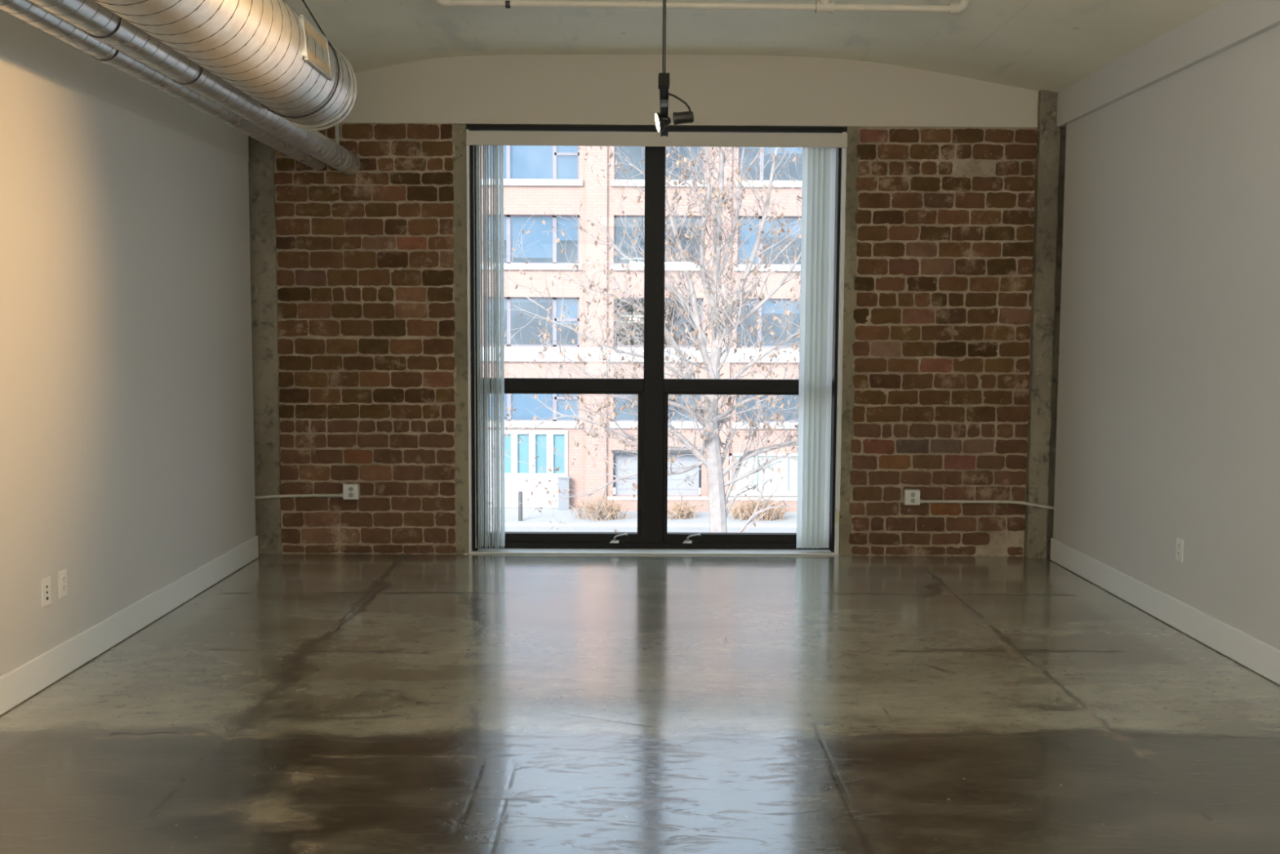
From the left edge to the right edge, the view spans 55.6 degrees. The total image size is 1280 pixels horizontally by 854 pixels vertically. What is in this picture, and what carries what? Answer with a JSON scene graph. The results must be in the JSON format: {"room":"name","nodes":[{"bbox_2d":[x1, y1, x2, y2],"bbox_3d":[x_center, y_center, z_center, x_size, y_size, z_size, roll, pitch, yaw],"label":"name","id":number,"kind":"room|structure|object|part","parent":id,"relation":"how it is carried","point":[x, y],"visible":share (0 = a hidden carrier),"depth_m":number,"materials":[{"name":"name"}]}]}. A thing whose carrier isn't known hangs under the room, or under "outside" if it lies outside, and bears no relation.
{"room":"empty loft apartment","nodes":[
{"label":"empty loft apartment","id":0,"kind":"room"},
{"bbox_2d":[0,53,255,675],"bbox_3d":[-2.550,-0.364,2.049,0.150,3.400,11.687,0,5,-1],"label":"wall","id":1,"kind":"structure","parent":0,"point":[127,460],"depth_m":5.73,"materials":[{"name":"white paint"}]},
{"bbox_2d":[40,576,51,607],"bbox_3d":[-2.503,0.695,5.113,0.010,0.118,0.075,0,5,-1],"label":"wall outlet","id":2,"kind":"object","parent":1,"relation":"attached to","point":[46,594],"visible":1,"depth_m":5.11,"materials":[{"name":"plastic"}]},
{"bbox_2d":[57,568,67,598],"bbox_3d":[-2.503,0.678,5.261,0.011,0.118,0.075,0,5,-1],"label":"wall outlet","id":3,"kind":"object","parent":1,"relation":"attached to","point":[61,575],"visible":1,"depth_m":5.25,"materials":[{"name":"plastic"}]},
{"bbox_2d":[61,575,65,591],"bbox_3d":[-2.500,0.678,5.261,0.004,0.072,0.033,0,5,-1],"label":"receptacle","id":4,"kind":"object","parent":3,"relation":"attached to","point":[63,577],"depth_m":5.25,"materials":[{"name":"plastic"}]},
{"bbox_2d":[0,535,258,715],"bbox_3d":[-2.477,1.248,2.253,0.016,0.146,11.535,0,5,-1],"label":"baseboard","id":5,"kind":"structure","parent":1,"relation":"attached to","point":[28,678],"depth_m":5.75,"materials":[{"name":"paint"}]},
{"bbox_2d":[274,123,457,553],"bbox_3d":[-1.822,-0.581,8.209,1.196,2.856,0.311,0,5,-1],"label":"brick wall","id":6,"kind":"structure","parent":0,"point":[365,258],"depth_m":8.06,"materials":[{"name":"brown brick"}]},
{"bbox_2d":[254,483,359,499],"bbox_3d":[-2.225,0.430,8.107,0.694,0.104,0.062,0,5,-1],"label":"outlet","id":7,"kind":"object","parent":6,"relation":"attached to","point":[350,491],"visible":0.98,"depth_m":8.09,"materials":[{"name":"metal"}]},
{"bbox_2d":[348,486,353,497],"bbox_3d":[-1.927,0.434,8.080,0.033,0.072,0.004,0,5,-1],"label":"receptacle","id":8,"kind":"object","parent":7,"relation":"attached to","point":[350,488],"depth_m":8.08,"materials":[{"name":"white plastic"}]},
{"bbox_2d":[452,124,468,553],"bbox_3d":[-1.195,-0.577,8.193,0.094,2.854,0.254,0,5,-1],"label":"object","id":9,"kind":"structure","parent":6,"relation":"attached to","point":[459,172],"depth_m":8.07,"materials":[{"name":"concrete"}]},
{"bbox_2d":[486,145,577,179],"bbox_3d":[-3.990,-9.953,44.685,3.443,1.788,0.020,0,5,-1],"label":"window","id":10,"kind":"structure","parent":0,"point":[526,162],"depth_m":44.69,"materials":[{"name":"blue glass"}]},
{"bbox_2d":[489,393,577,419],"bbox_3d":[-4.036,-1.056,45.398,3.443,1.528,0.020,0,5,-1],"label":"window","id":11,"kind":"structure","parent":0,"point":[524,402],"depth_m":45.42,"materials":[{"name":"blue glass"}]},
{"bbox_2d":[488,217,577,257],"bbox_3d":[-4.005,-7.044,44.918,3.443,1.554,0.020,0,5,-1],"label":"window","id":12,"kind":"structure","parent":0,"point":[543,248],"depth_m":44.90,"materials":[{"name":"blue glass"}]},
{"bbox_2d":[489,298,577,324],"bbox_3d":[-4.019,-4.319,45.136,3.443,1.005,0.020,0,5,-1],"label":"roller blind","id":13,"kind":"object","parent":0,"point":[572,308],"depth_m":45.13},
{"bbox_2d":[620,257,644,259],"bbox_3d":[-0.272,-6.329,45.589,0.900,0.060,0.100,0,5,-1],"label":"ceiling lamp","id":14,"kind":"object","parent":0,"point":[620,258],"depth_m":45.54,"materials":[{"name":"beige"}]},
{"bbox_2d":[0,553,1279,853],"bbox_3d":[0.152,1.423,2.458,5.578,0.200,12.170,0,5,-1],"label":"floor","id":15,"kind":"structure","parent":0,"point":[295,703],"depth_m":4.73,"materials":[{"name":"concrete"}]},
{"bbox_2d":[248,135,281,554],"bbox_3d":[-2.588,-0.897,8.071,0.378,3.500,0.523,0,5,-1],"label":"column","id":16,"kind":"structure","parent":15,"relation":"on","point":[263,227],"depth_m":8.03,"materials":[{"name":"concrete"}]},
{"bbox_2d":[1023,89,1066,557],"bbox_3d":[2.803,-0.873,8.126,0.396,3.500,0.509,0,5,-1],"label":"column","id":17,"kind":"structure","parent":15,"relation":"on","point":[1050,164],"depth_m":8.05,"materials":[{"name":"concrete"}]},
{"bbox_2d":[339,54,1038,128],"bbox_3d":[0.124,-2.239,8.092,5.009,0.491,0.312,0,5,-1],"label":"wall","id":18,"kind":"structure","parent":0,"point":[538,90],"depth_m":7.94,"materials":[{"name":"beige paint"}]},
{"bbox_2d":[466,124,846,553],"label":"window","id":19,"kind":"structure","parent":18,"relation":"in","point":[652,391],"depth_m":8.26,"materials":[{"name":"brown metal"}]},
{"bbox_3d":[-0.540,0.274,8.347,1.122,1.037,0.074,0,5,-1],"label":"sash","id":20,"kind":"part","parent":19,"relation":"part of","materials":[{"name":"brown metal"}]},
{"bbox_2d":[466,130,847,548],"bbox_3d":[0.104,-0.559,8.135,2.505,2.774,0.134,0,5,-1],"label":"vertical blind","id":21,"kind":"object","parent":19,"relation":"attached to","point":[819,149],"visible":0.98,"depth_m":8.14,"materials":[{"name":"plastic"}]},
{"bbox_3d":[1.347,-0.635,8.088,0.018,2.416,0.005,-1,5,-10],"label":"cord","id":22,"kind":"part","parent":21,"relation":"part of","materials":[{"name":"paint"}]},
{"bbox_3d":[0.736,0.280,8.359,1.149,1.037,0.074,0,5,-1],"label":"sash","id":23,"kind":"part","parent":19,"relation":"part of","materials":[{"name":"brown metal"}]},
{"bbox_2d":[284,0,1224,93],"bbox_3d":[0.170,-1.943,2.128,5.578,0.547,12.050,0,5,-1],"label":"ceiling","id":24,"kind":"structure","parent":0,"point":[1033,45],"depth_m":7.07,"materials":[{"name":"paint"}]},
{"bbox_2d":[0,9,248,162],"bbox_3d":[-2.517,-1.649,1.974,0.104,0.826,11.641,0,5,-1],"label":"beam","id":25,"kind":"structure","parent":24,"relation":"attached to","point":[21,42],"depth_m":5.71,"materials":[{"name":"white paint"}]},
{"bbox_2d":[0,0,326,169],"bbox_3d":[-2.058,-1.523,2.253,0.131,0.601,11.372,0,5,-1],"label":"pipe","id":26,"kind":"object","parent":24,"relation":"hanging from","point":[25,11],"visible":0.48,"depth_m":4.96,"materials":[{"name":"metal"}]},
{"bbox_2d":[28,0,360,174],"bbox_3d":[-1.854,-1.528,2.263,0.151,0.672,11.390,0,5,-1],"label":"pipe","id":27,"kind":"object","parent":24,"relation":"hanging from","point":[97,21],"visible":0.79,"depth_m":4.94,"materials":[{"name":"metal"}]},
{"bbox_2d":[93,0,357,130],"bbox_3d":[-1.562,-1.462,1.274,0.430,0.762,9.404,0,5,-1],"label":"spiral duct","id":28,"kind":"object","parent":24,"relation":"hanging from","point":[271,53],"visible":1,"depth_m":4.69,"materials":[{"name":"metal"}]},
{"bbox_2d":[298,14,332,80],"bbox_3d":[-1.400,-1.634,5.245,0.036,0.185,0.420,0,5,-1],"label":"register","id":29,"kind":"object","parent":28,"relation":"attached to","point":[315,60],"depth_m":5.22,"materials":[{"name":"silver metal"}]},
{"bbox_2d":[653,0,693,137],"bbox_3d":[0.139,-1.715,4.934,0.173,1.011,1.208,1,5,3],"label":"track light","id":30,"kind":"object","parent":24,"relation":"hanging from","point":[662,120],"visible":1,"depth_m":4.77,"materials":[{"name":"black metal"}]},
{"bbox_3d":[0.090,-1.723,4.389,0.012,0.888,0.013,0,5,-1],"label":"stem","id":31,"kind":"part","parent":30,"relation":"part of","materials":[{"name":"black metal"}]},
{"bbox_3d":[0.142,-1.273,4.727,0.122,0.076,0.104,0,5,-1],"label":"lamp arm","id":32,"kind":"part","parent":30,"relation":"part of","materials":[{"name":"black metal"}]},
{"bbox_2d":[434,0,968,14],"bbox_3d":[0.311,-2.203,6.146,2.725,0.200,0.060,0,5,-1],"label":"pipe","id":33,"kind":"object","parent":24,"relation":"hanging from","point":[821,6],"visible":1,"depth_m":6.14,"materials":[{"name":"metal"}]},
{"bbox_2d":[1057,0,1279,128],"bbox_3d":[2.846,-1.769,2.099,0.146,0.551,11.819,0,5,-1],"label":"beam","id":34,"kind":"structure","parent":24,"relation":"attached to","point":[1228,24],"depth_m":6.25,"materials":[{"name":"white paint"}]},
{"bbox_2d":[848,126,1036,555],"bbox_3d":[2.018,-0.564,8.243,1.206,2.856,0.312,0,5,-1],"label":"brick wall","id":35,"kind":"structure","parent":0,"point":[944,217],"depth_m":8.09,"materials":[{"name":"brown brick"}]},
{"bbox_2d":[468,547,839,555],"bbox_3d":[0.095,0.850,8.281,2.503,0.010,0.168,0,5,-1],"label":"trim","id":36,"kind":"structure","parent":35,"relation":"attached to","point":[481,550],"depth_m":8.25,"materials":[{"name":"paint"}]},
{"bbox_2d":[838,126,859,555],"bbox_3d":[1.394,-0.565,8.216,0.085,2.854,0.254,0,5,-1],"label":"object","id":37,"kind":"structure","parent":35,"relation":"attached to","point":[853,132],"depth_m":8.09,"materials":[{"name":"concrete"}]},
{"bbox_2d":[902,488,1053,509],"bbox_3d":[2.296,0.489,8.135,1.048,0.134,0.075,0,5,2],"label":"outlet","id":38,"kind":"object","parent":35,"relation":"attached to","point":[910,496],"visible":0.97,"depth_m":8.12,"materials":[{"name":"metal"}]},
{"bbox_2d":[910,492,915,502],"bbox_3d":[1.827,0.473,8.116,0.033,0.072,0.004,0,5,-1],"label":"receptacle","id":39,"kind":"object","parent":38,"relation":"attached to","point":[912,494],"depth_m":8.12,"materials":[{"name":"white plastic"}]},
{"bbox_2d":[1053,25,1279,649],"bbox_3d":[2.877,-0.340,2.105,0.150,3.400,11.701,0,5,-1],"label":"wall","id":40,"kind":"structure","parent":0,"point":[1168,420],"depth_m":6.22,"materials":[{"name":"white paint"}]},
{"bbox_2d":[1049,537,1279,684],"bbox_3d":[2.785,1.271,2.308,0.016,0.146,11.549,0,5,-1],"label":"baseboard","id":41,"kind":"structure","parent":40,"relation":"attached to","point":[1261,657],"depth_m":6.19,"materials":[{"name":"paint"}]},
{"bbox_2d":[1175,537,1183,562],"bbox_3d":[2.756,0.627,6.197,0.011,0.116,0.072,0,5,-1],"label":"wall outlet","id":42,"kind":"object","parent":40,"relation":"attached to","point":[1180,542],"visible":1,"depth_m":6.19,"materials":[{"name":"plastic"}]},
{"bbox_2d":[1177,542,1180,556],"bbox_3d":[2.752,0.627,6.197,0.004,0.072,0.033,0,5,-1],"label":"receptacle","id":43,"kind":"object","parent":42,"relation":"attached to","point":[1178,544],"depth_m":6.20,"materials":[{"name":"plastic"}]},
{"label":"outside","id":44,"kind":"structure","parent":0,"visible":0},
{"bbox_2d":[488,507,796,527],"bbox_3d":[-0.410,3.347,44.157,120.000,0.400,4.500,0,5,-1],"label":"snowy ground","id":45,"kind":"structure","parent":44,"point":[701,519],"depth_m":42.58,"materials":[{"name":"white snow"}]},
{"bbox_2d":[518,491,522,520],"bbox_3d":[-4.173,2.753,42.321,0.150,1.038,0.150,0,5,-1],"label":"bollard","id":46,"kind":"object","parent":45,"relation":"on","point":[520,493],"visible":1,"depth_m":42.26,"materials":[{"name":"grey metal"}]},
{"bbox_2d":[557,476,570,509],"bbox_3d":[-2.827,2.455,45.053,0.460,1.209,0.330,0,5,-1],"label":"utility box","id":47,"kind":"object","parent":45,"relation":"on","point":[563,484],"visible":0.98,"depth_m":44.92,"materials":[{"name":"grey metal"}]},
{"bbox_2d":[572,491,637,520],"bbox_3d":[-1.227,2.762,42.779,2.546,1.009,1.628,0,5,-1],"label":"dry shrub","id":48,"kind":"object","parent":45,"relation":"on","point":[611,508],"visible":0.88,"depth_m":42.75,"materials":[{"name":"beige plant"}]},
{"bbox_2d":[480,145,802,508],"bbox_3d":[0.801,-6.443,47.696,39.934,18.564,6.500,0,5,-1],"label":"brick building","id":49,"kind":"structure","parent":45,"relation":"on","point":[535,178],"depth_m":45.00,"materials":[{"name":"beige brick"}]},
{"bbox_3d":[-4.997,0.985,45.252,0.398,1.469,0.020,0,5,-1],"label":"pane","id":50,"kind":"part","parent":49,"relation":"part of","materials":[{"name":"teal glass"}]},
{"bbox_3d":[-4.348,0.988,45.258,0.428,1.469,0.020,0,5,-1],"label":"pane","id":51,"kind":"part","parent":49,"relation":"part of","materials":[{"name":"teal glass"}]},
{"bbox_3d":[-4.008,-5.903,44.699,3.783,0.220,0.380,0,5,-1],"label":"sill","id":52,"kind":"part","parent":49,"relation":"part of","materials":[{"name":"white concrete"}]},
{"bbox_3d":[-3.992,-8.947,44.455,3.783,0.220,0.380,0,5,-1],"label":"sill","id":53,"kind":"part","parent":49,"relation":"part of","materials":[{"name":"white stone"}]},
{"bbox_3d":[-4.039,-0.100,45.163,3.783,0.220,0.380,0,5,-1],"label":"sill","id":54,"kind":"part","parent":49,"relation":"part of","materials":[{"name":"white stone"}]},
{"bbox_3d":[-3.683,0.991,45.264,0.428,1.469,0.020,0,5,-1],"label":"pane","id":55,"kind":"part","parent":49,"relation":"part of","materials":[{"name":"teal glass"}]},
{"bbox_3d":[-3.019,0.994,45.270,0.428,1.469,0.020,0,5,-1],"label":"pane","id":56,"kind":"part","parent":49,"relation":"part of","materials":[{"name":"teal glass"}]},
{"bbox_2d":[621,315,644,316],"bbox_3d":[-0.283,-4.187,45.761,0.900,0.060,0.100,0,5,-1],"label":"ceiling lamp","id":57,"kind":"object","parent":49,"relation":"attached to","point":[623,315],"depth_m":45.71,"materials":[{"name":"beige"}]},
{"bbox_3d":[0.660,-0.079,45.206,3.553,0.220,0.380,0,5,-1],"label":"sill","id":58,"kind":"part","parent":49,"relation":"part of","materials":[{"name":"white stone"}]},
{"bbox_3d":[0.690,-5.882,44.741,3.553,0.220,0.380,0,5,-1],"label":"sill","id":59,"kind":"part","parent":49,"relation":"part of","materials":[{"name":"white concrete"}]},
{"bbox_3d":[0.706,-8.926,44.497,3.553,0.220,0.380,0,5,-1],"label":"sill","id":60,"kind":"part","parent":49,"relation":"part of","materials":[{"name":"white concrete"}]},
{"bbox_3d":[5.234,-0.058,45.246,3.588,0.220,0.380,0,5,-1],"label":"sill","id":61,"kind":"part","parent":49,"relation":"part of","materials":[{"name":"white stone"}]},
{"bbox_3d":[5.210,1.734,45.390,3.733,1.323,0.020,0,5,-1],"label":"pane","id":62,"kind":"part","parent":49,"relation":"part of","materials":[{"name":"white glass"}]},
{"bbox_3d":[5.264,-5.861,44.782,3.588,0.220,0.380,0,5,-1],"label":"sill","id":63,"kind":"part","parent":49,"relation":"part of","materials":[{"name":"white concrete"}]},
{"bbox_3d":[5.280,-8.906,44.538,3.588,0.220,0.380,0,5,-1],"label":"sill","id":64,"kind":"part","parent":49,"relation":"part of","materials":[{"name":"white concrete"}]},
{"bbox_2d":[738,300,799,313],"bbox_3d":[5.254,-4.505,45.201,3.248,0.548,0.020,0,5,-1],"label":"roller blind","id":65,"kind":"object","parent":49,"relation":"hanging from","point":[769,304],"depth_m":45.20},
{"bbox_2d":[738,218,801,263],"bbox_3d":[5.267,-6.913,45.008,3.248,1.735,0.020,0,5,-1],"label":"roller blind","id":66,"kind":"object","parent":49,"relation":"hanging from","point":[752,239],"depth_m":44.96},
{"bbox_2d":[740,146,802,153],"bbox_3d":[5.285,-10.446,44.725,3.248,0.715,0.020,0,5,-1],"label":"roller blind","id":67,"kind":"object","parent":49,"relation":"hanging from","point":[796,149],"depth_m":44.73,"materials":[{"name":"white fabric"}]},
{"bbox_2d":[666,497,706,519],"bbox_3d":[1.454,2.888,43.149,1.789,0.726,1.310,-2,5,-27],"label":"dry shrub","id":68,"kind":"object","parent":45,"relation":"on","point":[677,508],"visible":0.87,"depth_m":43.03,"materials":[{"name":"beige plant"}]},
{"bbox_2d":[607,496,796,511],"bbox_3d":[3.821,2.859,44.881,10.069,0.500,0.350,0,5,-1],"label":"wall","id":69,"kind":"structure","parent":45,"relation":"on","point":[631,501],"depth_m":44.73,"materials":[{"name":"brick"}]},
{"bbox_2d":[725,488,792,520],"bbox_3d":[3.959,2.735,43.053,2.715,1.076,1.749,3,5,27],"label":"dry shrub","id":70,"kind":"object","parent":45,"relation":"on","point":[768,515],"visible":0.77,"depth_m":42.85,"materials":[{"name":"beige plant"}]},
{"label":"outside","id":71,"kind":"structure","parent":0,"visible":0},
{"bbox_2d":[488,526,796,533],"bbox_3d":[-0.265,4.765,27.216,120.000,0.280,29.500,0,5,-1],"label":"street","id":72,"kind":"structure","parent":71,"point":[565,529],"depth_m":41.34,"materials":[{"name":"white snow"}]},
{"bbox_2d":[482,146,802,532],"bbox_3d":[1.313,-1.914,23.964,9.369,13.444,4.170,0,5,-5],"label":"street tree","id":73,"kind":"object","parent":72,"relation":"on","point":[712,415],"visible":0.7,"depth_m":23.85,"materials":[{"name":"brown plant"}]}
]}

